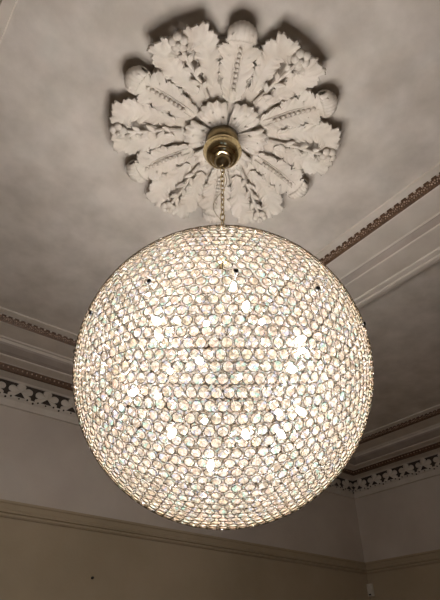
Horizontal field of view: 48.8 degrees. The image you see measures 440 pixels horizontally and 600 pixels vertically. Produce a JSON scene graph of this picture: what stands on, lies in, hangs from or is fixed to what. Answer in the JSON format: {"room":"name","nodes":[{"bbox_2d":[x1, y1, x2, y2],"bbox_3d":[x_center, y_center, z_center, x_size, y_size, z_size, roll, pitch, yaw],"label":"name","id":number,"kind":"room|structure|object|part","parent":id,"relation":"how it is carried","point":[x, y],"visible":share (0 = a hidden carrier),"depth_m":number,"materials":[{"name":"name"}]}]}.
{"room":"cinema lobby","nodes":[
{"label":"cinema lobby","id":0,"kind":"room"},
{"bbox_2d":[0,405,370,599],"bbox_3d":[-1.935,2.188,3.393,9.614,3.880,0.150,25,-44,-29],"label":"wall","id":1,"kind":"structure","parent":0,"point":[46,462],"depth_m":4.46,"materials":[{"name":"paint"}]},
{"bbox_2d":[0,306,354,498],"bbox_3d":[-1.632,0.574,4.148,9.318,0.418,0.837,25,-44,-29],"label":"crown molding","id":2,"kind":"structure","parent":1,"relation":"attached to","point":[36,356],"depth_m":4.61,"materials":[{"name":"paint"}]},
{"bbox_2d":[0,499,366,573],"bbox_3d":[-1.876,1.583,3.767,9.314,0.126,0.038,25,-44,-29],"label":"rail","id":3,"kind":"object","parent":1,"relation":"attached to","point":[8,509],"visible":1,"depth_m":4.57,"materials":[{"name":"paint"}]},
{"bbox_2d":[0,0,439,434],"bbox_3d":[0.013,-0.933,2.603,9.614,0.100,6.536,25,-44,-29],"label":"ceiling","id":4,"kind":"structure","parent":0,"point":[71,211],"depth_m":2.77,"materials":[{"name":"paint"}]},
{"bbox_2d":[0,0,16,42],"bbox_3d":[-1.097,-1.376,1.870,0.633,0.116,5.236,25,-44,-29],"label":"beam","id":5,"kind":"structure","parent":4,"relation":"attached to","point":[7,7],"depth_m":2.10,"materials":[{"name":"paint"}]},
{"bbox_2d":[109,20,340,224],"bbox_3d":[0.029,-0.838,2.530,1.173,0.139,1.192,25,-44,-29],"label":"ceiling rose","id":6,"kind":"object","parent":4,"relation":"attached to","point":[264,92],"visible":0.98,"depth_m":2.45,"materials":[{"name":"paint"}]},
{"bbox_2d":[109,123,126,138],"bbox_3d":[-0.514,-0.884,2.473,0.090,0.139,0.086,5,-38,-6],"label":"flower","id":7,"kind":"object","parent":6,"relation":"on","point":[118,131],"depth_m":2.43,"materials":[{"name":"paint"}]},
{"bbox_3d":[-0.351,-0.870,2.492,0.306,0.088,0.079,5,-38,-6],"label":"flower stem","id":8,"kind":"part","parent":6,"relation":"part of","materials":[{"name":"paint"}]},
{"bbox_2d":[161,193,175,213],"bbox_3d":[-0.306,-0.573,2.874,0.086,0.139,0.090,25,-44,-29],"label":"flower","id":9,"kind":"object","parent":6,"relation":"on","point":[168,207],"depth_m":2.83,"materials":[{"name":"paint"}]},
{"bbox_2d":[168,29,187,52],"bbox_3d":[-0.179,-1.149,2.129,0.086,0.139,0.090,-14,-40,18],"label":"flower","id":10,"kind":"object","parent":6,"relation":"on","point":[177,43],"depth_m":2.09,"materials":[{"name":"paint"}]},
{"bbox_3d":[-0.204,-0.654,2.772,0.079,0.088,0.306,25,-44,-29],"label":"flower stem","id":11,"kind":"part","parent":6,"relation":"part of","materials":[{"name":"paint"}]},
{"bbox_3d":[-0.118,-1.056,2.251,0.079,0.088,0.306,-14,-40,18],"label":"flower stem","id":12,"kind":"part","parent":6,"relation":"part of","materials":[{"name":"paint"}]},
{"bbox_2d":[72,121,373,529],"bbox_3d":[0.006,-0.119,1.976,1.015,1.931,1.014,29,-46,-32],"label":"chandelier","id":13,"kind":"object","parent":6,"relation":"hanging from","point":[222,149],"visible":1,"depth_m":1.43,"materials":[{"name":"clear glass"}]},
{"bbox_3d":[-0.283,0.303,1.584,0.031,0.018,0.019,-11,-34,-20],"label":"bulb","id":14,"kind":"part","parent":13,"relation":"part of","materials":[{"name":"white glass"}]},
{"bbox_3d":[-0.146,0.406,1.467,0.018,0.031,0.019,42,-45,2],"label":"bulb","id":15,"kind":"part","parent":13,"relation":"part of","materials":[{"name":"white glass"}]},
{"bbox_3d":[-0.135,0.274,1.639,0.290,0.010,0.011,-11,-34,-20],"label":"lamp arm","id":16,"kind":"part","parent":13,"relation":"part of","materials":[{"name":"glass"}]},
{"bbox_3d":[-0.112,0.306,1.771,0.290,0.010,0.011,-26,-45,30],"label":"lamp arm","id":17,"kind":"part","parent":13,"relation":"part of","materials":[{"name":"glass"}]},
{"bbox_3d":[-0.095,0.156,1.618,0.011,0.010,0.290,-29,-56,33],"label":"lamp arm","id":18,"kind":"part","parent":13,"relation":"part of","materials":[{"name":"glass"}]},
{"bbox_3d":[-0.111,0.195,1.779,0.290,0.010,0.011,23,-25,34],"label":"lamp arm","id":19,"kind":"part","parent":13,"relation":"part of","materials":[{"name":"glass"}]},
{"bbox_3d":[-0.067,0.325,1.581,0.010,0.290,0.011,42,-45,2],"label":"lamp arm","id":20,"kind":"part","parent":13,"relation":"part of","materials":[{"name":"glass"}]},
{"bbox_3d":[-0.078,0.164,1.794,0.010,0.290,0.011,-39,-41,-9],"label":"lamp arm","id":21,"kind":"part","parent":13,"relation":"part of","materials":[{"name":"glass"}]},
{"bbox_3d":[-0.031,0.542,1.585,0.019,0.031,0.018,14,-21,-18],"label":"bulb","id":22,"kind":"part","parent":13,"relation":"part of","materials":[{"name":"white glass"}]},
{"bbox_3d":[-0.024,0.359,1.796,0.011,0.010,0.290,8,-48,-10],"label":"lamp arm","id":23,"kind":"part","parent":13,"relation":"part of","materials":[{"name":"glass"}]},
{"bbox_3d":[-0.023,0.172,1.827,0.011,0.290,0.010,18,-68,-22],"label":"lamp arm","id":24,"kind":"part","parent":13,"relation":"part of","materials":[{"name":"glass"}]},
{"bbox_3d":[-0.010,0.392,1.639,0.011,0.290,0.010,14,-21,-18],"label":"lamp arm","id":25,"kind":"part","parent":13,"relation":"part of","materials":[{"name":"glass"}]},
{"bbox_3d":[0.007,-0.395,2.194,0.081,0.672,0.004,0,-38,0],"label":"cord","id":26,"kind":"part","parent":13,"relation":"part of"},
{"bbox_3d":[0.012,-0.681,2.409,0.081,0.058,0.081,25,-44,-29],"label":"canopy knob","id":27,"kind":"part","parent":13,"relation":"part of","materials":[{"name":"gold metal"}]},
{"bbox_3d":[0.030,0.100,1.746,0.011,0.290,0.010,14,-21,-18],"label":"lamp arm","id":28,"kind":"part","parent":13,"relation":"part of","materials":[{"name":"glass"}]},
{"bbox_3d":[0.042,0.319,1.558,0.011,0.290,0.010,18,-68,-22],"label":"lamp arm","id":29,"kind":"part","parent":13,"relation":"part of","materials":[{"name":"glass"}]},
{"bbox_3d":[0.044,0.133,1.589,0.011,0.010,0.290,8,-48,-10],"label":"lamp arm","id":30,"kind":"part","parent":13,"relation":"part of","materials":[{"name":"glass"}]},
{"bbox_3d":[0.087,0.167,1.804,0.010,0.290,0.011,42,-45,2],"label":"lamp arm","id":31,"kind":"part","parent":13,"relation":"part of","materials":[{"name":"glass"}]},
{"bbox_3d":[0.075,0.395,1.420,0.019,0.031,0.018,18,-68,-22],"label":"bulb","id":32,"kind":"part","parent":13,"relation":"part of","materials":[{"name":"white glass"}]},
{"bbox_3d":[0.079,0.018,1.483,0.019,0.018,0.031,8,-48,-10],"label":"bulb","id":33,"kind":"part","parent":13,"relation":"part of","materials":[{"name":"white glass"}]},
{"bbox_3d":[0.115,0.336,1.767,0.011,0.010,0.290,-29,-56,33],"label":"lamp arm","id":34,"kind":"part","parent":13,"relation":"part of","materials":[{"name":"glass"}]},
{"bbox_3d":[0.097,0.328,1.591,0.010,0.290,0.011,-39,-41,-9],"label":"lamp arm","id":35,"kind":"part","parent":13,"relation":"part of","materials":[{"name":"glass"}]},
{"bbox_3d":[0.112,0.227,1.575,0.011,0.010,0.290,31,-26,-34],"label":"lamp arm","id":36,"kind":"part","parent":13,"relation":"part of","materials":[{"name":"glass"}]},
{"bbox_3d":[0.130,0.297,1.606,0.290,0.010,0.011,23,-25,34],"label":"lamp arm","id":37,"kind":"part","parent":13,"relation":"part of","materials":[{"name":"glass"}]},
{"bbox_3d":[0.132,0.186,1.614,0.290,0.010,0.011,-26,-45,30],"label":"lamp arm","id":38,"kind":"part","parent":13,"relation":"part of","materials":[{"name":"glass"}]},
{"bbox_3d":[0.155,0.218,1.746,0.290,0.010,0.011,-11,-34,-20],"label":"lamp arm","id":39,"kind":"part","parent":13,"relation":"part of","materials":[{"name":"glass"}]},
{"bbox_3d":[0.187,0.412,1.488,0.018,0.031,0.019,-39,-41,-9],"label":"bulb","id":40,"kind":"part","parent":13,"relation":"part of","materials":[{"name":"white glass"}]},
{"bbox_3d":[0.217,0.208,1.455,0.019,0.018,0.031,31,-26,-34],"label":"bulb","id":41,"kind":"part","parent":13,"relation":"part of","materials":[{"name":"white glass"}]},
{"bbox_3d":[0.253,0.349,1.517,0.031,0.018,0.019,23,-25,34],"label":"bulb","id":42,"kind":"part","parent":13,"relation":"part of","materials":[{"name":"white glass"}]},
{"bbox_3d":[0.256,0.124,1.534,0.031,0.018,0.019,-26,-45,30],"label":"bulb","id":43,"kind":"part","parent":13,"relation":"part of","materials":[{"name":"white glass"}]},
{"bbox_3d":[0.176,-0.622,2.811,0.079,0.088,0.306,-14,-40,18],"label":"flower stem","id":44,"kind":"part","parent":6,"relation":"part of","materials":[{"name":"paint"}]},
{"bbox_2d":[252,202,266,222],"bbox_3d":[0.237,-0.527,2.932,0.086,0.139,0.090,-14,-40,18],"label":"flower","id":45,"kind":"object","parent":6,"relation":"on","point":[259,216],"depth_m":2.89,"materials":[{"name":"paint"}]},
{"bbox_3d":[0.262,-1.025,2.290,0.079,0.088,0.306,25,-44,-29],"label":"flower stem","id":46,"kind":"part","parent":6,"relation":"part of","materials":[{"name":"paint"}]},
{"bbox_3d":[0.409,-0.808,2.570,0.306,0.088,0.079,5,-38,-6],"label":"flower stem","id":47,"kind":"part","parent":6,"relation":"part of","materials":[{"name":"paint"}]},
{"bbox_2d":[291,46,310,69],"bbox_3d":[0.364,-1.103,2.187,0.086,0.139,0.090,25,-44,-29],"label":"flower","id":48,"kind":"object","parent":6,"relation":"on","point":[301,60],"depth_m":2.15,"materials":[{"name":"paint"}]},
{"bbox_2d":[320,147,335,162],"bbox_3d":[0.572,-0.792,2.588,0.090,0.139,0.086,5,-38,-6],"label":"flower","id":49,"kind":"object","parent":6,"relation":"on","point":[328,155],"depth_m":2.55,"materials":[{"name":"paint"}]},
{"bbox_2d":[155,162,439,405],"bbox_3d":[1.122,-0.331,3.214,0.633,0.116,5.236,25,-44,-29],"label":"beam","id":50,"kind":"structure","parent":4,"relation":"attached to","point":[398,240],"depth_m":3.33,"materials":[{"name":"paint"}]},
{"bbox_2d":[355,475,439,599],"bbox_3d":[3.763,2.409,3.661,0.150,3.880,6.236,25,-44,-29],"label":"wall","id":51,"kind":"structure","parent":0,"point":[403,520],"depth_m":5.78,"materials":[{"name":"paint"}]},
{"bbox_2d":[366,584,374,596],"bbox_3d":[1.810,3.492,5.837,0.048,0.130,0.070,25,-44,-29],"label":"wall sensor","id":52,"kind":"object","parent":51,"relation":"attached to","point":[370,589],"visible":1,"depth_m":5.82,"materials":[{"name":"grey plastic"}]},
{"bbox_2d":[352,404,439,498],"bbox_3d":[3.377,0.850,4.488,0.837,0.418,6.240,25,-44,-29],"label":"crown molding","id":53,"kind":"structure","parent":51,"relation":"attached to","point":[406,450],"depth_m":5.88,"materials":[{"name":"paint"}]},
{"bbox_2d":[365,549,439,573],"bbox_3d":[3.690,1.815,4.048,0.038,0.126,6.236,25,-44,-29],"label":"rail","id":54,"kind":"object","parent":51,"relation":"attached to","point":[428,557],"visible":1,"depth_m":5.64,"materials":[{"name":"paint"}]}
]}

